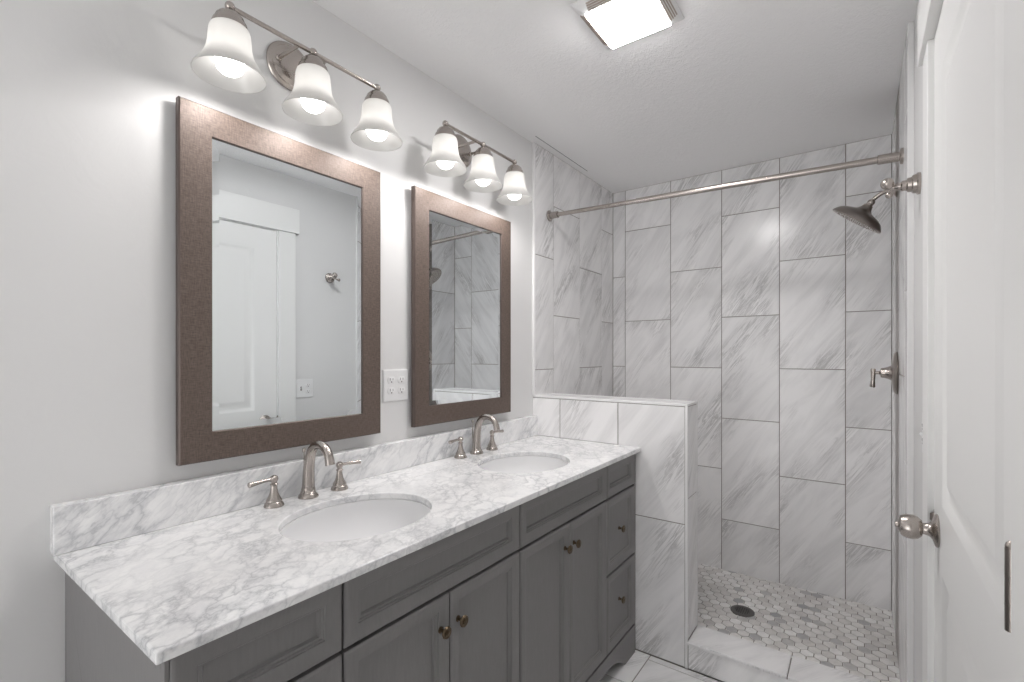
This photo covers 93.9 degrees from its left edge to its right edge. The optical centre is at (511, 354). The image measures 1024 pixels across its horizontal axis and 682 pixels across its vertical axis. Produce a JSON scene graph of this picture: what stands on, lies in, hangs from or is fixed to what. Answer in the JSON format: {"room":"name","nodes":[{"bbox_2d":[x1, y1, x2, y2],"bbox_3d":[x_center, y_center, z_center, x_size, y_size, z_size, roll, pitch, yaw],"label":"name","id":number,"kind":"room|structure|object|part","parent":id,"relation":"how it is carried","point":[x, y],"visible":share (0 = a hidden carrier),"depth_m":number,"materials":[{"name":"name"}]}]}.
{"room":"bathroom","nodes":[
{"label":"bathroom","id":0,"kind":"room"},
{"bbox_2d":[0,0,612,681],"bbox_3d":[-0.607,0.121,1.592,0.115,2.457,4.461,0,0,36],"label":"wall","id":1,"kind":"structure","parent":0,"point":[89,89],"depth_m":1.13,"materials":[{"name":"white paint"}]},
{"bbox_2d":[176,96,380,465],"bbox_3d":[-0.650,-0.182,1.430,0.034,0.909,0.612,0,0,36],"label":"framed mirror","id":2,"kind":"object","parent":1,"relation":"attached to","point":[278,236],"visible":1,"depth_m":1.35,"materials":[{"name":"brown metal"}]},
{"bbox_2d":[212,138,361,430],"bbox_3d":[-0.651,-0.182,1.431,0.028,0.778,0.481,0,0,36],"label":"mirror glass","id":3,"kind":"object","parent":2,"relation":"attached to","point":[287,228],"depth_m":1.39,"materials":[{"name":"silver metal"}]},
{"bbox_2d":[50,415,537,555],"bbox_3d":[-0.420,0.366,1.747,0.033,0.101,1.846,0,0,36],"label":"backsplash","id":4,"kind":"structure","parent":1,"relation":"attached to","point":[79,524],"depth_m":1.26,"materials":[{"name":"stone"}]},
{"bbox_2d":[191,1,402,151],"bbox_3d":[-0.584,-0.810,1.373,0.208,0.244,0.605,0,0,36],"label":"vanity light","id":5,"kind":"object","parent":1,"relation":"attached to","point":[226,61],"visible":1,"depth_m":1.32,"materials":[{"name":"white glass"}]},
{"bbox_3d":[-0.695,-0.748,1.180,0.161,0.121,0.161,0,0,36],"label":"lamp shade","id":6,"kind":"part","parent":5,"relation":"part of","materials":[{"name":"white glass"}]},
{"bbox_3d":[-0.695,-0.756,1.180,0.066,0.135,0.066,0,0,36],"label":"light bulb","id":7,"kind":"part","parent":5,"relation":"part of","materials":[{"name":"white glass"}]},
{"bbox_3d":[-0.636,-0.861,1.358,0.115,0.018,0.017,0,0,36],"label":"post","id":8,"kind":"part","parent":5,"relation":"part of","materials":[{"name":"silver metal"}]},
{"bbox_3d":[-0.565,-0.748,1.360,0.161,0.121,0.161,0,0,36],"label":"lamp shade","id":9,"kind":"part","parent":5,"relation":"part of","materials":[{"name":"white glass"}]},
{"bbox_3d":[-0.565,-0.756,1.359,0.066,0.135,0.066,0,0,36],"label":"light bulb","id":10,"kind":"part","parent":5,"relation":"part of","materials":[{"name":"white glass"}]},
{"bbox_3d":[-0.434,-0.756,1.539,0.066,0.135,0.066,0,0,36],"label":"light bulb","id":11,"kind":"part","parent":5,"relation":"part of","materials":[{"name":"white glass"}]},
{"bbox_3d":[-0.434,-0.748,1.539,0.161,0.121,0.161,0,0,36],"label":"lamp shade","id":12,"kind":"part","parent":5,"relation":"part of","materials":[{"name":"white glass"}]},
{"bbox_2d":[382,369,407,401],"bbox_3d":[-0.427,0.112,1.760,0.008,0.117,0.117,0,0,36],"label":"outlet plate","id":13,"kind":"object","parent":1,"relation":"attached to","point":[394,381],"visible":1,"depth_m":1.75,"materials":[{"name":"white plastic"}]},
{"bbox_2d":[387,377,394,383],"bbox_3d":[-0.439,0.092,1.740,0.003,0.025,0.034,0,0,36],"label":"socket","id":14,"kind":"object","parent":13,"relation":"attached to","point":[390,380],"depth_m":1.74,"materials":[{"name":"grey plastic"}]},
{"bbox_2d":[387,387,394,394],"bbox_3d":[-0.439,0.131,1.740,0.003,0.025,0.034,0,0,36],"label":"socket","id":15,"kind":"object","parent":13,"relation":"attached to","point":[390,390],"depth_m":1.74,"materials":[{"name":"grey plastic"}]},
{"bbox_2d":[398,376,404,382],"bbox_3d":[-0.411,0.092,1.778,0.003,0.025,0.034,0,0,36],"label":"socket","id":16,"kind":"object","parent":13,"relation":"attached to","point":[401,379],"depth_m":1.78,"materials":[{"name":"grey plastic"}]},
{"bbox_2d":[398,387,404,393],"bbox_3d":[-0.411,0.131,1.778,0.003,0.025,0.034,0,0,36],"label":"socket","id":17,"kind":"object","parent":13,"relation":"attached to","point":[401,390],"depth_m":1.78,"materials":[{"name":"grey plastic"}]},
{"bbox_2d":[411,185,510,426],"bbox_3d":[-0.198,-0.182,2.052,0.034,0.909,0.612,0,0,36],"label":"framed mirror","id":18,"kind":"object","parent":1,"relation":"attached to","point":[461,253],"visible":1,"depth_m":1.99,"materials":[{"name":"brown metal"}]},
{"bbox_2d":[429,211,500,404],"bbox_3d":[-0.200,-0.182,2.053,0.028,0.778,0.481,0,0,36],"label":"mirror glass","id":19,"kind":"object","parent":18,"relation":"attached to","point":[465,251],"depth_m":2.02,"materials":[{"name":"silver metal"}]},
{"bbox_2d":[424,120,531,205],"bbox_3d":[-0.138,-0.817,1.986,0.208,0.244,0.605,0,0,36],"label":"vanity light","id":20,"kind":"object","parent":1,"relation":"attached to","point":[451,155],"visible":1,"depth_m":1.94,"materials":[{"name":"white glass"}]},
{"bbox_3d":[-0.250,-0.764,1.793,0.066,0.135,0.066,0,0,36],"label":"light bulb","id":21,"kind":"part","parent":20,"relation":"part of","materials":[{"name":"white glass"}]},
{"bbox_3d":[-0.250,-0.756,1.793,0.161,0.121,0.161,0,0,36],"label":"lamp shade","id":22,"kind":"part","parent":20,"relation":"part of","materials":[{"name":"white glass"}]},
{"bbox_3d":[-0.191,-0.868,1.972,0.115,0.018,0.017,0,0,36],"label":"post","id":23,"kind":"part","parent":20,"relation":"part of","materials":[{"name":"silver metal"}]},
{"bbox_3d":[-0.119,-0.764,1.973,0.066,0.135,0.066,0,0,36],"label":"light bulb","id":24,"kind":"part","parent":20,"relation":"part of","materials":[{"name":"white glass"}]},
{"bbox_3d":[-0.119,-0.756,1.973,0.161,0.121,0.161,0,0,36],"label":"lamp shade","id":25,"kind":"part","parent":20,"relation":"part of","materials":[{"name":"white glass"}]},
{"bbox_3d":[0.011,-0.764,2.152,0.066,0.135,0.066,0,0,36],"label":"light bulb","id":26,"kind":"part","parent":20,"relation":"part of","materials":[{"name":"white glass"}]},
{"bbox_3d":[0.011,-0.756,2.152,0.161,0.121,0.161,0,0,36],"label":"lamp shade","id":27,"kind":"part","parent":20,"relation":"part of","materials":[{"name":"white glass"}]},
{"bbox_2d":[312,0,917,192],"bbox_3d":[0.046,-1.157,1.116,1.730,0.100,4.461,0,0,36],"label":"ceiling","id":28,"kind":"structure","parent":0,"point":[728,84],"depth_m":1.90,"materials":[{"name":"white paint"}]},
{"bbox_2d":[536,136,586,170],"bbox_3d":[0.287,-1.108,2.653,0.002,0.002,0.570,0,0,36],"label":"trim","id":29,"kind":"structure","parent":28,"relation":"attached to","point":[536,136],"depth_m":2.62,"materials":[{"name":"grey"}]},
{"bbox_2d":[571,0,683,49],"bbox_3d":[0.375,-1.088,1.538,0.274,0.036,0.274,0,0,36],"label":"recessed light","id":30,"kind":"object","parent":28,"relation":"in","point":[616,23],"visible":1,"depth_m":1.52,"materials":[{"name":"white plastic"}]},
{"bbox_2d":[533,393,696,667],"bbox_3d":[0.472,0.775,2.340,0.798,1.129,0.160,0,0,36],"label":"wall","id":31,"kind":"structure","parent":0,"point":[658,430],"depth_m":2.13,"materials":[{"name":"tile"}]},
{"bbox_2d":[532,142,534,394],"bbox_3d":[0.113,-0.449,2.497,0.016,1.318,0.010,0,0,36],"label":"trim","id":32,"kind":"structure","parent":31,"relation":"attached to","point":[533,143],"depth_m":2.49,"materials":[{"name":"white"}]},
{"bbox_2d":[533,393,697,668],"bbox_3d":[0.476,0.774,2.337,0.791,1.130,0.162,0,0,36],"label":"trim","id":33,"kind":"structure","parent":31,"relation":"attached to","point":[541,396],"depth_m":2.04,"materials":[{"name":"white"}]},
{"bbox_2d":[599,649,722,681],"bbox_3d":[0.046,1.400,1.118,1.730,0.120,4.461,0,0,36],"label":"floor","id":34,"kind":"structure","parent":0,"point":[641,667],"depth_m":2.02,"materials":[{"name":"tile"}]},
{"bbox_2d":[65,454,635,681],"bbox_3d":[-0.189,0.888,1.593,0.589,0.903,1.823,0,0,36],"label":"vanity cabinet","id":35,"kind":"object","parent":34,"relation":"on","point":[542,588],"visible":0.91,"depth_m":1.25,"materials":[{"name":"grey paint"}]},
{"bbox_3d":[-0.424,0.511,0.826,0.020,0.138,0.289,0,0,36],"label":"drawer","id":36,"kind":"part","parent":35,"relation":"part of","materials":[{"name":"grey paint"}]},
{"bbox_3d":[-0.424,0.739,0.826,0.020,0.302,0.289,0,0,36],"label":"drawer","id":37,"kind":"part","parent":35,"relation":"part of","materials":[{"name":"grey paint"}]},
{"bbox_2d":[50,415,640,664],"bbox_3d":[-0.197,0.376,1.585,0.585,0.121,1.846,0,0,36],"label":"countertop","id":38,"kind":"structure","parent":35,"relation":"on","point":[179,567],"depth_m":1.09,"materials":[{"name":"stone"}]},
{"bbox_2d":[247,441,360,508],"bbox_3d":[-0.561,0.332,1.379,0.151,0.171,0.350,0,0,36],"label":"faucet","id":39,"kind":"object","parent":38,"relation":"on","point":[274,500],"visible":1,"depth_m":1.39,"materials":[{"name":"silver metal"}]},
{"bbox_3d":[-0.678,0.344,1.289,0.014,0.015,0.067,0,0,33],"label":"lever","id":40,"kind":"part","parent":39,"relation":"part of","materials":[{"name":"silver metal"}]},
{"bbox_3d":[-0.658,0.375,1.323,0.052,0.085,0.052,0,0,36],"label":"handle","id":41,"kind":"part","parent":39,"relation":"part of","materials":[{"name":"silver metal"}]},
{"bbox_3d":[-0.617,0.342,1.420,0.012,0.132,0.012,0,0,36],"label":"lift rod","id":42,"kind":"part","parent":39,"relation":"part of","materials":[{"name":"silver metal"}]},
{"bbox_3d":[-0.561,0.332,1.379,0.151,0.171,0.057,0,0,36],"label":"spout","id":43,"kind":"part","parent":39,"relation":"part of","materials":[{"name":"silver metal"}]},
{"bbox_3d":[-0.537,0.375,1.489,0.052,0.085,0.052,0,0,36],"label":"handle","id":44,"kind":"part","parent":39,"relation":"part of","materials":[{"name":"silver metal"}]},
{"bbox_3d":[-0.511,0.344,1.519,0.014,0.015,0.067,0,0,39],"label":"lever","id":45,"kind":"part","parent":39,"relation":"part of","materials":[{"name":"silver metal"}]},
{"bbox_2d":[280,499,430,541],"bbox_3d":[-0.400,0.509,1.261,0.387,0.143,0.453,0,0,36],"label":"sink","id":46,"kind":"object","parent":38,"relation":"in","point":[365,518],"visible":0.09,"depth_m":1.41,"materials":[{"name":"white ceramic"}]},
{"bbox_2d":[448,414,503,458],"bbox_3d":[-0.112,0.331,2.000,0.151,0.171,0.350,0,0,36],"label":"faucet","id":47,"kind":"object","parent":38,"relation":"on","point":[476,435],"visible":1,"depth_m":2.01,"materials":[{"name":"silver metal"}]},
{"bbox_3d":[-0.229,0.344,1.910,0.014,0.015,0.067,0,0,33],"label":"lever","id":48,"kind":"part","parent":47,"relation":"part of","materials":[{"name":"silver metal"}]},
{"bbox_3d":[-0.209,0.374,1.944,0.052,0.085,0.052,0,0,36],"label":"handle","id":49,"kind":"part","parent":47,"relation":"part of","materials":[{"name":"silver metal"}]},
{"bbox_3d":[-0.168,0.341,2.041,0.012,0.132,0.012,0,0,36],"label":"lift rod","id":50,"kind":"part","parent":47,"relation":"part of","materials":[{"name":"silver metal"}]},
{"bbox_3d":[-0.112,0.331,2.000,0.151,0.171,0.057,0,0,36],"label":"spout","id":51,"kind":"part","parent":47,"relation":"part of","materials":[{"name":"silver metal"}]},
{"bbox_3d":[-0.088,0.374,2.110,0.052,0.085,0.052,0,0,36],"label":"handle","id":52,"kind":"part","parent":47,"relation":"part of","materials":[{"name":"silver metal"}]},
{"bbox_2d":[479,456,568,472],"bbox_3d":[0.049,0.509,1.878,0.387,0.143,0.453,0,0,36],"label":"sink","id":53,"kind":"object","parent":38,"relation":"in","point":[516,464],"visible":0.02,"depth_m":2.04,"materials":[{"name":"white ceramic"}]},
{"bbox_3d":[-0.248,0.898,1.067,0.020,0.620,0.298,0,0,36],"label":"door","id":54,"kind":"part","parent":35,"relation":"part of","materials":[{"name":"grey paint"}]},
{"bbox_3d":[-0.160,0.510,1.189,0.020,0.138,0.600,0,0,36],"label":"drawer","id":55,"kind":"part","parent":35,"relation":"part of","materials":[{"name":"grey paint"}]},
{"bbox_3d":[-0.162,0.666,1.152,0.027,0.030,0.030,0,0,36],"label":"knob","id":56,"kind":"part","parent":35,"relation":"part of","materials":[{"name":"gold metal"}]},
{"bbox_3d":[-0.126,0.666,1.202,0.027,0.030,0.030,0,0,36],"label":"knob","id":57,"kind":"part","parent":35,"relation":"part of","materials":[{"name":"gold metal"}]},
{"bbox_3d":[-0.071,0.898,1.311,0.020,0.620,0.298,0,0,36],"label":"door","id":58,"kind":"part","parent":35,"relation":"part of","materials":[{"name":"grey paint"}]},
{"bbox_3d":[0.107,0.898,1.556,0.020,0.620,0.298,0,0,36],"label":"door","id":59,"kind":"part","parent":35,"relation":"part of","materials":[{"name":"grey paint"}]},
{"bbox_3d":[0.196,0.510,1.678,0.020,0.138,0.599,0,0,36],"label":"drawer","id":60,"kind":"part","parent":35,"relation":"part of","materials":[{"name":"grey paint"}]},
{"bbox_3d":[0.193,0.666,1.640,0.027,0.030,0.030,0,0,36],"label":"knob","id":61,"kind":"part","parent":35,"relation":"part of","materials":[{"name":"gold metal"}]},
{"bbox_3d":[0.230,0.666,1.690,0.027,0.030,0.030,0,0,36],"label":"knob","id":62,"kind":"part","parent":35,"relation":"part of","materials":[{"name":"gold metal"}]},
{"bbox_3d":[0.284,0.897,1.800,0.020,0.620,0.298,0,0,36],"label":"door","id":63,"kind":"part","parent":35,"relation":"part of","materials":[{"name":"grey paint"}]},
{"bbox_3d":[0.461,0.738,2.042,0.020,0.302,0.292,0,0,36],"label":"drawer","id":64,"kind":"part","parent":35,"relation":"part of","materials":[{"name":"grey paint"}]},
{"bbox_3d":[0.461,1.052,2.043,0.020,0.311,0.292,0,0,36],"label":"drawer","id":65,"kind":"part","parent":35,"relation":"part of","materials":[{"name":"grey paint"}]},
{"bbox_3d":[0.461,0.510,2.042,0.020,0.138,0.292,0,0,36],"label":"drawer","id":66,"kind":"part","parent":35,"relation":"part of","materials":[{"name":"grey paint"}]},
{"bbox_3d":[0.462,1.028,2.011,0.027,0.030,0.030,0,0,36],"label":"knob","id":67,"kind":"part","parent":35,"relation":"part of","materials":[{"name":"gold metal"}]},
{"bbox_3d":[0.462,0.730,2.010,0.027,0.030,0.030,0,0,36],"label":"knob","id":68,"kind":"part","parent":35,"relation":"part of","materials":[{"name":"gold metal"}]},
{"bbox_2d":[687,625,874,681],"bbox_3d":[1.087,1.282,1.893,0.726,0.116,0.166,0,0,36],"label":"curb","id":69,"kind":"object","parent":34,"relation":"on","point":[712,653],"visible":1,"depth_m":1.94,"materials":[{"name":"stone"}]},
{"bbox_2d":[613,134,891,610],"bbox_3d":[1.328,0.120,2.881,1.530,2.457,0.100,0,0,36],"label":"wall","id":70,"kind":"structure","parent":0,"point":[763,306],"depth_m":2.70,"materials":[{"name":"tile"}]},
{"bbox_2d":[698,563,899,681],"bbox_3d":[1.066,1.314,2.506,1.553,0.060,0.880,0,0,36],"label":"floor","id":71,"kind":"structure","parent":0,"point":[855,638],"depth_m":2.29,"materials":[{"name":"tile"}]},
{"bbox_2d":[730,605,754,616],"bbox_3d":[1.155,1.284,2.398,0.110,0.007,0.110,0,0,36],"label":"shower drain","id":72,"kind":"object","parent":71,"relation":"on","point":[740,610],"visible":1,"depth_m":2.39,"materials":[{"name":"grey metal"}]},
{"bbox_2d":[892,0,922,681],"bbox_3d":[0.699,0.122,0.643,0.116,2.457,4.461,0,0,36],"label":"wall","id":73,"kind":"structure","parent":0,"point":[899,132],"depth_m":1.71,"materials":[{"name":"paint"}]},
{"bbox_2d":[546,147,903,220],"bbox_3d":[0.820,-0.745,2.183,1.499,0.082,0.058,0,0,34],"label":"shower curtain rod","id":74,"kind":"object","parent":73,"relation":"attached to","point":[898,156],"visible":1,"depth_m":2.04,"materials":[{"name":"silver metal"}]},
{"bbox_2d":[833,182,897,232],"bbox_3d":[1.552,-0.632,2.110,0.229,0.208,0.215,0,0,36],"label":"showerhead","id":75,"kind":"object","parent":73,"relation":"attached to","point":[862,216],"visible":0.93,"depth_m":2.07,"materials":[{"name":"grey metal"}]},
{"bbox_3d":[1.608,-0.692,2.071,0.090,0.045,0.020,0,0,40],"label":"shower arm","id":76,"kind":"part","parent":75,"relation":"part of","materials":[{"name":"silver metal"}]},
{"bbox_2d":[869,352,898,393],"bbox_3d":[1.606,0.078,2.071,0.095,0.182,0.182,0,0,36],"label":"shower valve","id":77,"kind":"object","parent":73,"relation":"attached to","point":[891,372],"visible":1,"depth_m":2.03,"materials":[{"name":"grey metal"}]},
{"bbox_3d":[1.577,0.102,2.093,0.023,0.084,0.021,0,0,36],"label":"lever","id":78,"kind":"part","parent":77,"relation":"part of","materials":[{"name":"silver metal"}]},
{"bbox_2d":[880,172,921,198],"bbox_3d":[1.174,-0.510,1.448,0.095,0.064,0.064,0,0,36],"label":"robe hook","id":79,"kind":"object","parent":73,"relation":"attached to","point":[912,184],"visible":1,"depth_m":1.43,"materials":[{"name":"silver metal"}]},
{"bbox_2d":[907,21,913,681],"bbox_3d":[1.328,0.116,1.594,0.017,2.447,0.009,0,0,36],"label":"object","id":80,"kind":"structure","parent":73,"relation":"attached to","point":[910,26],"depth_m":1.59,"materials":[{"name":"white paint"}]},
{"bbox_2d":[919,412,922,452],"bbox_3d":[1.099,0.214,1.281,0.019,0.117,0.117,0,0,36],"label":"switch plate","id":81,"kind":"object","parent":73,"relation":"attached to","point":[920,433],"visible":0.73,"depth_m":1.29,"materials":[{"name":"white plastic"}]},
{"bbox_2d":[895,0,1011,681],"bbox_3d":[0.756,0.292,0.833,0.111,2.073,0.768,0,0,36],"label":"door","id":82,"kind":"structure","parent":73,"relation":"in","point":[969,529],"depth_m":0.77,"materials":[{"name":"white paint"}]},
{"bbox_3d":[0.918,0.395,1.103,0.045,0.055,0.055,0,0,36],"label":"knob","id":83,"kind":"part","parent":82,"relation":"part of","materials":[{"name":"silver metal"}]},
{"bbox_2d":[917,0,1023,681],"bbox_3d":[0.767,0.219,0.826,0.026,2.243,1.038,0,0,36],"label":"door frame","id":84,"kind":"structure","parent":73,"relation":"attached to","point":[1017,143],"depth_m":0.51,"materials":[{"name":"white paint"}]}
]}

